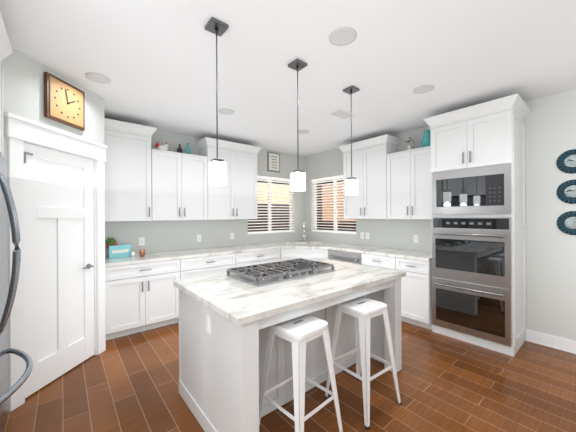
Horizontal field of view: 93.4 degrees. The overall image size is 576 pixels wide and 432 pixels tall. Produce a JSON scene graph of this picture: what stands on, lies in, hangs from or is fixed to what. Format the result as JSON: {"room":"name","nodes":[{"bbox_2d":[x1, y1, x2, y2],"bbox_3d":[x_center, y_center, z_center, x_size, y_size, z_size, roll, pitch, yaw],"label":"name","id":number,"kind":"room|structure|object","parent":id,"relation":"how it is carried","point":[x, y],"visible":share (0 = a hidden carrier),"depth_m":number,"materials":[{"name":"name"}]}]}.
{"room":"kitchen","nodes":[
{"label":"kitchen","id":0,"kind":"room"},
{"bbox_2d":[0,59,3,156],"bbox_3d":[-2.362,0.096,1.718,0.780,2.742,0.100,0,0,-40],"label":"wall","id":1,"kind":"structure","parent":0,"point":[2,108],"depth_m":1.96,"materials":[{"name":"grey paint"}]},
{"bbox_2d":[4,47,104,411],"bbox_3d":[-2.099,0.094,2.494,0.100,2.742,0.972,0,0,5],"label":"wall","id":2,"kind":"structure","parent":0,"point":[24,85],"depth_m":2.23,"materials":[{"name":"grey paint"}]},
{"bbox_2d":[4,112,106,411],"bbox_3d":[-2.078,0.353,2.485,0.142,2.225,0.964,0,0,5],"label":"door frame","id":3,"kind":"structure","parent":2,"relation":"attached to","point":[20,131],"depth_m":2.15,"materials":[{"name":"white wood"}]},
{"bbox_2d":[24,143,93,397],"bbox_3d":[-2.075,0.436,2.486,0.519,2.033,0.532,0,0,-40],"label":"pantry door","id":4,"kind":"structure","parent":2,"relation":"in","point":[59,255],"depth_m":2.44,"materials":[{"name":"white wood"}]},
{"bbox_2d":[44,72,84,130],"bbox_3d":[-2.029,-1.025,2.487,0.045,0.380,0.380,0,0,5],"label":"wall clock","id":5,"kind":"object","parent":2,"relation":"attached to","point":[64,102],"visible":1,"depth_m":2.44,"materials":[{"name":"brown wood"}]},
{"bbox_2d":[105,130,304,256],"bbox_3d":[-1.680,0.092,4.363,5.530,2.742,0.160,0,0,-40],"label":"wall","id":6,"kind":"structure","parent":0,"point":[171,235],"depth_m":4.42,"materials":[{"name":"grey paint"}]},
{"bbox_2d":[104,118,156,221],"bbox_3d":[-2.134,-0.552,3.618,0.624,1.255,0.407,0,0,-40],"label":"upper cabinet","id":7,"kind":"object","parent":6,"relation":"attached to","point":[128,194],"visible":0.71,"depth_m":3.50,"materials":[{"name":"white wood"}]},
{"bbox_2d":[139,237,144,245],"bbox_3d":[-2.101,0.375,3.902,0.072,0.116,0.008,0,0,-40],"label":"electrical outlet","id":8,"kind":"object","parent":6,"relation":"attached to","point":[141,241],"visible":1,"depth_m":3.90,"materials":[{"name":"white plastic"}]},
{"bbox_2d":[151,149,207,220],"bbox_3d":[-1.638,-0.415,4.043,0.788,0.975,0.385,0,0,-40],"label":"upper cabinet","id":9,"kind":"object","parent":6,"relation":"attached to","point":[179,188],"visible":0.98,"depth_m":3.89,"materials":[{"name":"white wood"}]},
{"bbox_2d":[155,142,169,150],"bbox_3d":[-1.816,-0.987,3.930,0.214,0.170,0.110,0,0,-40],"label":"rooster figurine","id":10,"kind":"object","parent":9,"relation":"on","point":[165,147],"visible":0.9,"depth_m":3.89,"materials":[{"name":"white ceramic"}]},
{"bbox_2d":[177,144,182,152],"bbox_3d":[-1.630,-0.986,4.085,0.080,0.165,0.078,0,0,-40],"label":"bottle","id":11,"kind":"object","parent":9,"relation":"on","point":[179,149],"visible":0.75,"depth_m":4.06,"materials":[{"name":"grey glass"}]},
{"bbox_2d":[185,143,189,153],"bbox_3d":[-1.538,-1.006,4.161,0.080,0.205,0.078,0,0,-40],"label":"bottle","id":12,"kind":"object","parent":9,"relation":"on","point":[187,149],"visible":0.81,"depth_m":4.13,"materials":[{"name":"teal glass"}]},
{"bbox_2d":[195,137,261,219],"bbox_3d":[-0.978,-0.558,4.578,1.020,1.255,0.407,0,0,-40],"label":"upper cabinet","id":13,"kind":"object","parent":6,"relation":"attached to","point":[234,197],"visible":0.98,"depth_m":4.46,"materials":[{"name":"white wood"}]},
{"bbox_2d":[248,179,294,234],"bbox_3d":[-0.344,-0.204,5.461,1.170,1.120,0.140,0,0,-40],"label":"window","id":14,"kind":"structure","parent":6,"relation":"in","point":[271,215],"depth_m":5.48,"materials":[{"name":"white plastic"}]},
{"bbox_2d":[248,176,293,233],"bbox_3d":[-0.330,-0.211,5.444,1.146,1.103,0.059,0,0,-40],"label":"window blind","id":15,"kind":"object","parent":14,"relation":"attached to","point":[269,179],"visible":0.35,"depth_m":5.47,"materials":[{"name":"white plastic"}]},
{"bbox_2d":[267,152,279,172],"bbox_3d":[-0.281,-1.060,5.408,0.300,0.380,0.025,0,0,-40],"label":"wall sign","id":16,"kind":"object","parent":6,"relation":"attached to","point":[273,161],"visible":1,"depth_m":5.39,"materials":[{"name":"grey"}]},
{"bbox_2d":[0,0,575,156],"bbox_3d":[0.791,-1.353,1.378,5.610,0.120,8.000,0,0,-40],"label":"ceiling","id":17,"kind":"structure","parent":0,"point":[154,61],"depth_m":2.23,"materials":[{"name":"white paint"}]},
{"bbox_2d":[85,72,110,83],"bbox_3d":[-1.765,-1.274,2.524,0.196,0.008,0.196,0,0,-40],"label":"recessed light","id":18,"kind":"object","parent":17,"relation":"in","point":[97,77],"visible":1,"depth_m":2.51,"materials":[{"name":"grey plastic"}]},
{"bbox_2d":[205,17,228,185],"bbox_3d":[-0.481,-0.744,1.839,0.120,1.082,0.120,0,0,-40],"label":"pendant light","id":19,"kind":"object","parent":17,"relation":"hanging from","point":[216,172],"visible":0.98,"depth_m":1.82,"materials":[{"name":"white glass"}]},
{"bbox_2d":[218,108,233,114],"bbox_3d":[-0.765,-1.279,3.355,0.196,0.008,0.196,0,0,-40],"label":"recessed light","id":20,"kind":"object","parent":17,"relation":"in","point":[224,111],"visible":1,"depth_m":3.35,"materials":[{"name":"grey plastic"}]},
{"bbox_2d":[288,59,306,191],"bbox_3d":[0.084,-0.748,2.309,0.120,1.082,0.120,0,0,-40],"label":"pendant light","id":21,"kind":"object","parent":17,"relation":"hanging from","point":[298,180],"visible":1,"depth_m":2.29,"materials":[{"name":"white glass"}]},
{"bbox_2d":[298,130,308,133],"bbox_3d":[0.231,-1.285,4.182,0.196,0.008,0.196,0,0,-40],"label":"recessed light","id":22,"kind":"object","parent":17,"relation":"in","point":[303,131],"visible":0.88,"depth_m":4.16,"materials":[{"name":"grey plastic"}]},
{"bbox_2d":[327,108,355,119],"bbox_3d":[0.688,-1.286,3.459,0.340,0.010,0.200,0,0,-40],"label":"ceiling vent","id":23,"kind":"object","parent":17,"relation":"in","point":[341,113],"visible":0.98,"depth_m":3.45,"materials":[{"name":"white metal"}]},
{"bbox_2d":[329,27,356,45],"bbox_3d":[0.394,-1.286,1.958,0.196,0.008,0.196,0,0,-40],"label":"recessed light","id":24,"kind":"object","parent":17,"relation":"in","point":[342,36],"visible":1,"depth_m":1.95,"materials":[{"name":"grey plastic"}]},
{"bbox_2d":[343,85,358,194],"bbox_3d":[0.649,-0.751,2.778,0.120,1.082,0.120,0,0,-40],"label":"pendant light","id":25,"kind":"object","parent":17,"relation":"hanging from","point":[351,185],"visible":1,"depth_m":2.76,"materials":[{"name":"white glass"}]},
{"bbox_2d":[413,85,433,93],"bbox_3d":[1.391,-1.291,2.786,0.196,0.008,0.196,0,0,-40],"label":"recessed light","id":26,"kind":"object","parent":17,"relation":"in","point":[422,89],"visible":1,"depth_m":2.79,"materials":[{"name":"grey plastic"}]},
{"bbox_2d":[4,321,575,431],"bbox_3d":[0.807,1.509,1.378,5.610,0.120,8.000,0,0,-40],"label":"floor","id":27,"kind":"structure","parent":0,"point":[128,383],"depth_m":2.20,"materials":[{"name":"brown wood"}]},
{"bbox_2d":[0,154,32,431],"bbox_3d":[-1.934,0.534,1.375,0.936,1.860,0.910,0,0,-40],"label":"refrigerator","id":28,"kind":"object","parent":27,"relation":"on","point":[7,298],"visible":1,"depth_m":1.70,"materials":[{"name":"silver metal"}]},
{"bbox_2d":[105,259,180,339],"bbox_3d":[-1.967,1.027,3.603,0.850,0.876,0.630,0,0,-40],"label":"base cabinet","id":29,"kind":"object","parent":27,"relation":"on","point":[140,297],"depth_m":3.33,"materials":[{"name":"white wood"}]},
{"bbox_2d":[181,253,240,279],"bbox_3d":[-1.321,1.023,4.140,0.953,0.876,0.630,0,0,-40],"label":"base cabinet","id":30,"kind":"object","parent":27,"relation":"on","point":[217,264],"depth_m":3.89,"materials":[{"name":"white wood"}]},
{"bbox_2d":[241,249,280,266],"bbox_3d":[-0.663,1.020,4.686,0.880,0.876,0.630,0,0,-40],"label":"base cabinet","id":31,"kind":"object","parent":27,"relation":"on","point":[265,256],"depth_m":4.45,"materials":[{"name":"white wood"}]},
{"bbox_2d":[105,240,431,266],"bbox_3d":[-0.139,0.559,3.658,3.736,0.039,2.882,0,0,-40],"label":"countertop","id":32,"kind":"structure","parent":31,"relation":"on","point":[297,244],"depth_m":4.09,"materials":[{"name":"stone"}]},
{"bbox_2d":[106,237,117,256],"bbox_3d":[-2.333,0.420,3.598,0.136,0.260,0.135,0,0,-40],"label":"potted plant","id":33,"kind":"object","parent":32,"relation":"on","point":[111,241],"visible":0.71,"depth_m":3.55,"materials":[{"name":"green plant"}]},
{"bbox_2d":[109,244,130,258],"bbox_3d":[-2.202,0.470,3.562,0.026,0.160,0.260,0,0,38],"label":"sign","id":34,"kind":"object","parent":32,"relation":"on","point":[116,251],"visible":1,"depth_m":3.55,"materials":[{"name":"teal"}]},
{"bbox_2d":[139,250,144,256],"bbox_3d":[-1.954,0.506,3.639,0.076,0.085,0.076,0,0,-40],"label":"copper cup","id":35,"kind":"object","parent":32,"relation":"on","point":[142,253],"visible":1,"depth_m":3.61,"materials":[{"name":"brown metal"}]},
{"bbox_2d":[303,221,307,241],"bbox_3d":[0.339,0.326,5.477,0.212,0.419,0.192,0,0,-40],"label":"faucet","id":36,"kind":"object","parent":32,"relation":"on","point":[304,231],"visible":1,"depth_m":5.53,"materials":[{"name":"silver metal"}]},
{"bbox_2d":[175,278,401,431],"bbox_3d":[0.074,1.016,2.412,1.727,0.876,1.051,0,0,-40],"label":"kitchen island","id":37,"kind":"object","parent":27,"relation":"on","point":[225,322],"depth_m":1.97,"materials":[{"name":"white paint"}]},
{"bbox_2d":[173,258,404,325],"bbox_3d":[0.080,0.557,2.405,1.782,0.038,1.086,0,0,-40],"label":"island countertop","id":38,"kind":"structure","parent":37,"relation":"on","point":[241,302],"depth_m":1.97,"materials":[{"name":"white stone"}]},
{"bbox_2d":[226,258,334,286],"bbox_3d":[-0.051,0.507,2.530,0.896,0.062,0.520,0,0,-40],"label":"cooktop","id":39,"kind":"object","parent":38,"relation":"in","point":[258,275],"visible":1,"depth_m":2.40,"materials":[{"name":"silver metal"}]},
{"bbox_2d":[259,314,342,431],"bbox_3d":[0.069,1.070,1.755,0.424,0.766,0.426,0,0,-44],"label":"stool","id":40,"kind":"object","parent":27,"relation":"on","point":[298,333],"visible":0.79,"depth_m":1.68,"materials":[{"name":"white metal"}]},
{"bbox_2d":[281,249,328,260],"bbox_3d":[0.322,1.014,5.111,1.178,0.875,1.237,0,0,-40],"label":"base cabinet","id":41,"kind":"object","parent":27,"relation":"on","point":[307,254],"visible":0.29,"depth_m":4.67,"materials":[{"name":"white wood"}]},
{"bbox_2d":[329,249,361,264],"bbox_3d":[1.121,1.010,4.540,0.679,0.875,0.656,0,0,-40],"label":"dishwasher","id":42,"kind":"object","parent":27,"relation":"on","point":[346,256],"visible":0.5,"depth_m":4.32,"materials":[{"name":"grey metal"}]},
{"bbox_2d":[324,296,401,429],"bbox_3d":[0.579,1.068,2.127,0.424,0.766,0.426,0,0,-37],"label":"stool","id":43,"kind":"object","parent":27,"relation":"on","point":[363,311],"visible":0.94,"depth_m":2.07,"materials":[{"name":"white metal"}]},
{"bbox_2d":[361,253,431,329],"bbox_3d":[1.652,1.007,3.911,0.665,0.875,0.985,0,0,-40],"label":"base cabinet","id":44,"kind":"object","parent":27,"relation":"on","point":[416,294],"visible":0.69,"depth_m":3.51,"materials":[{"name":"white wood"}]},
{"bbox_2d":[424,93,530,356],"bbox_3d":[2.222,0.119,3.226,0.655,2.645,0.909,0,0,-40],"label":"tall cabinet","id":45,"kind":"object","parent":27,"relation":"on","point":[478,203],"visible":1,"depth_m":2.99,"materials":[{"name":"white painted wood"}]},
{"bbox_2d":[305,90,575,340],"bbox_3d":[2.916,0.067,3.032,0.160,2.742,7.760,0,0,-40],"label":"wall","id":46,"kind":"structure","parent":0,"point":[550,130],"depth_m":3.03,"materials":[{"name":"grey paint"}]},
{"bbox_2d":[311,178,355,233],"bbox_3d":[0.916,-0.211,5.422,0.140,1.120,1.170,0,0,-40],"label":"window","id":47,"kind":"structure","parent":46,"relation":"in","point":[335,220],"depth_m":5.45,"materials":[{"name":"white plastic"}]},
{"bbox_2d":[312,175,355,232],"bbox_3d":[0.899,-0.218,5.408,0.060,1.103,1.146,0,0,-40],"label":"window blind","id":48,"kind":"object","parent":47,"relation":"attached to","point":[337,178],"visible":0.62,"depth_m":5.48,"materials":[{"name":"white plastic"}]},
{"bbox_2d":[338,134,400,218],"bbox_3d":[1.331,-0.571,4.489,0.407,1.255,0.929,0,0,-40],"label":"upper cabinet","id":49,"kind":"object","parent":46,"relation":"attached to","point":[369,170],"visible":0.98,"depth_m":4.32,"materials":[{"name":"white wood"}]},
{"bbox_2d":[387,146,430,218],"bbox_3d":[1.835,-0.434,3.901,0.385,0.975,0.724,0,0,-40],"label":"upper cabinet","id":50,"kind":"object","parent":46,"relation":"attached to","point":[408,184],"visible":0.83,"depth_m":3.81,"materials":[{"name":"white wood"}]},
{"bbox_2d":[404,137,413,150],"bbox_3d":[1.785,-1.038,3.996,0.100,0.232,0.100,0,0,-40],"label":"decorative lantern","id":51,"kind":"object","parent":50,"relation":"on","point":[409,139],"visible":0.67,"depth_m":3.98,"materials":[{"name":"silver metal"}]},
{"bbox_2d":[421,130,430,146],"bbox_3d":[1.951,-1.053,3.796,0.160,0.260,0.160,0,0,-40],"label":"vase","id":52,"kind":"object","parent":50,"relation":"on","point":[426,141],"visible":0.69,"depth_m":3.75,"materials":[{"name":"teal"}]},
{"bbox_2d":[414,235,418,242],"bbox_3d":[1.929,0.353,4.090,0.008,0.116,0.072,0,0,-40],"label":"electrical outlet","id":53,"kind":"object","parent":46,"relation":"attached to","point":[416,238],"visible":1,"depth_m":4.08,"materials":[{"name":"white plastic"}]},
{"bbox_2d":[526,329,575,353],"bbox_3d":[3.981,1.367,1.616,0.022,0.130,3.910,0,0,-40],"label":"baseboard","id":54,"kind":"structure","parent":46,"relation":"attached to","point":[559,343],"depth_m":2.95,"materials":[{"name":"white wood"}]},
{"bbox_2d":[556,149,575,173],"bbox_3d":[2.966,-0.562,2.823,0.023,0.254,0.254,0,0,-40],"label":"wall mirror","id":55,"kind":"object","parent":46,"relation":"attached to","point":[566,162],"visible":1,"depth_m":2.85,"materials":[{"name":"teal mirror"}]},
{"bbox_2d":[556,180,575,203],"bbox_3d":[2.967,-0.246,2.823,0.023,0.254,0.254,0,0,-40],"label":"wall mirror","id":56,"kind":"object","parent":46,"relation":"attached to","point":[566,192],"visible":1,"depth_m":2.85,"materials":[{"name":"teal mirror"}]},
{"bbox_2d":[557,211,575,234],"bbox_3d":[2.969,0.081,2.823,0.023,0.254,0.254,0,0,-40],"label":"wall mirror","id":57,"kind":"object","parent":46,"relation":"attached to","point":[566,222],"visible":1,"depth_m":2.85,"materials":[{"name":"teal mirror"}]},
{"bbox_3d":[-1.215,0.089,-0.399,0.160,2.742,7.760,0,0,-40],"label":"wall","id":58,"kind":"structure","parent":0,"visible":0},
{"bbox_2d":[0,11,11,152],"bbox_3d":[-1.984,-0.808,1.304,0.837,0.745,0.965,0,0,-40],"label":"upper cabinet","id":59,"kind":"object","parent":58,"relation":"attached to","point":[5,48],"visible":0.98,"depth_m":1.83,"materials":[{"name":"white wood"}]},
{"label":"outside","id":60,"kind":"structure","parent":0,"visible":0},
{"bbox_3d":[0.384,1.652,5.966,24.000,0.200,24.000,0,0,-40],"label":"ground","id":61,"kind":"structure","parent":60,"visible":0},
{"bbox_2d":[248,178,355,231],"bbox_3d":[1.073,-0.302,3.558,14.000,3.700,11.400,0,0,-40],"label":"fence","id":62,"kind":"object","parent":61,"relation":"on","point":[344,226],"visible":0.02,"depth_m":9.19,"materials":[{"name":"brown"}]}
]}

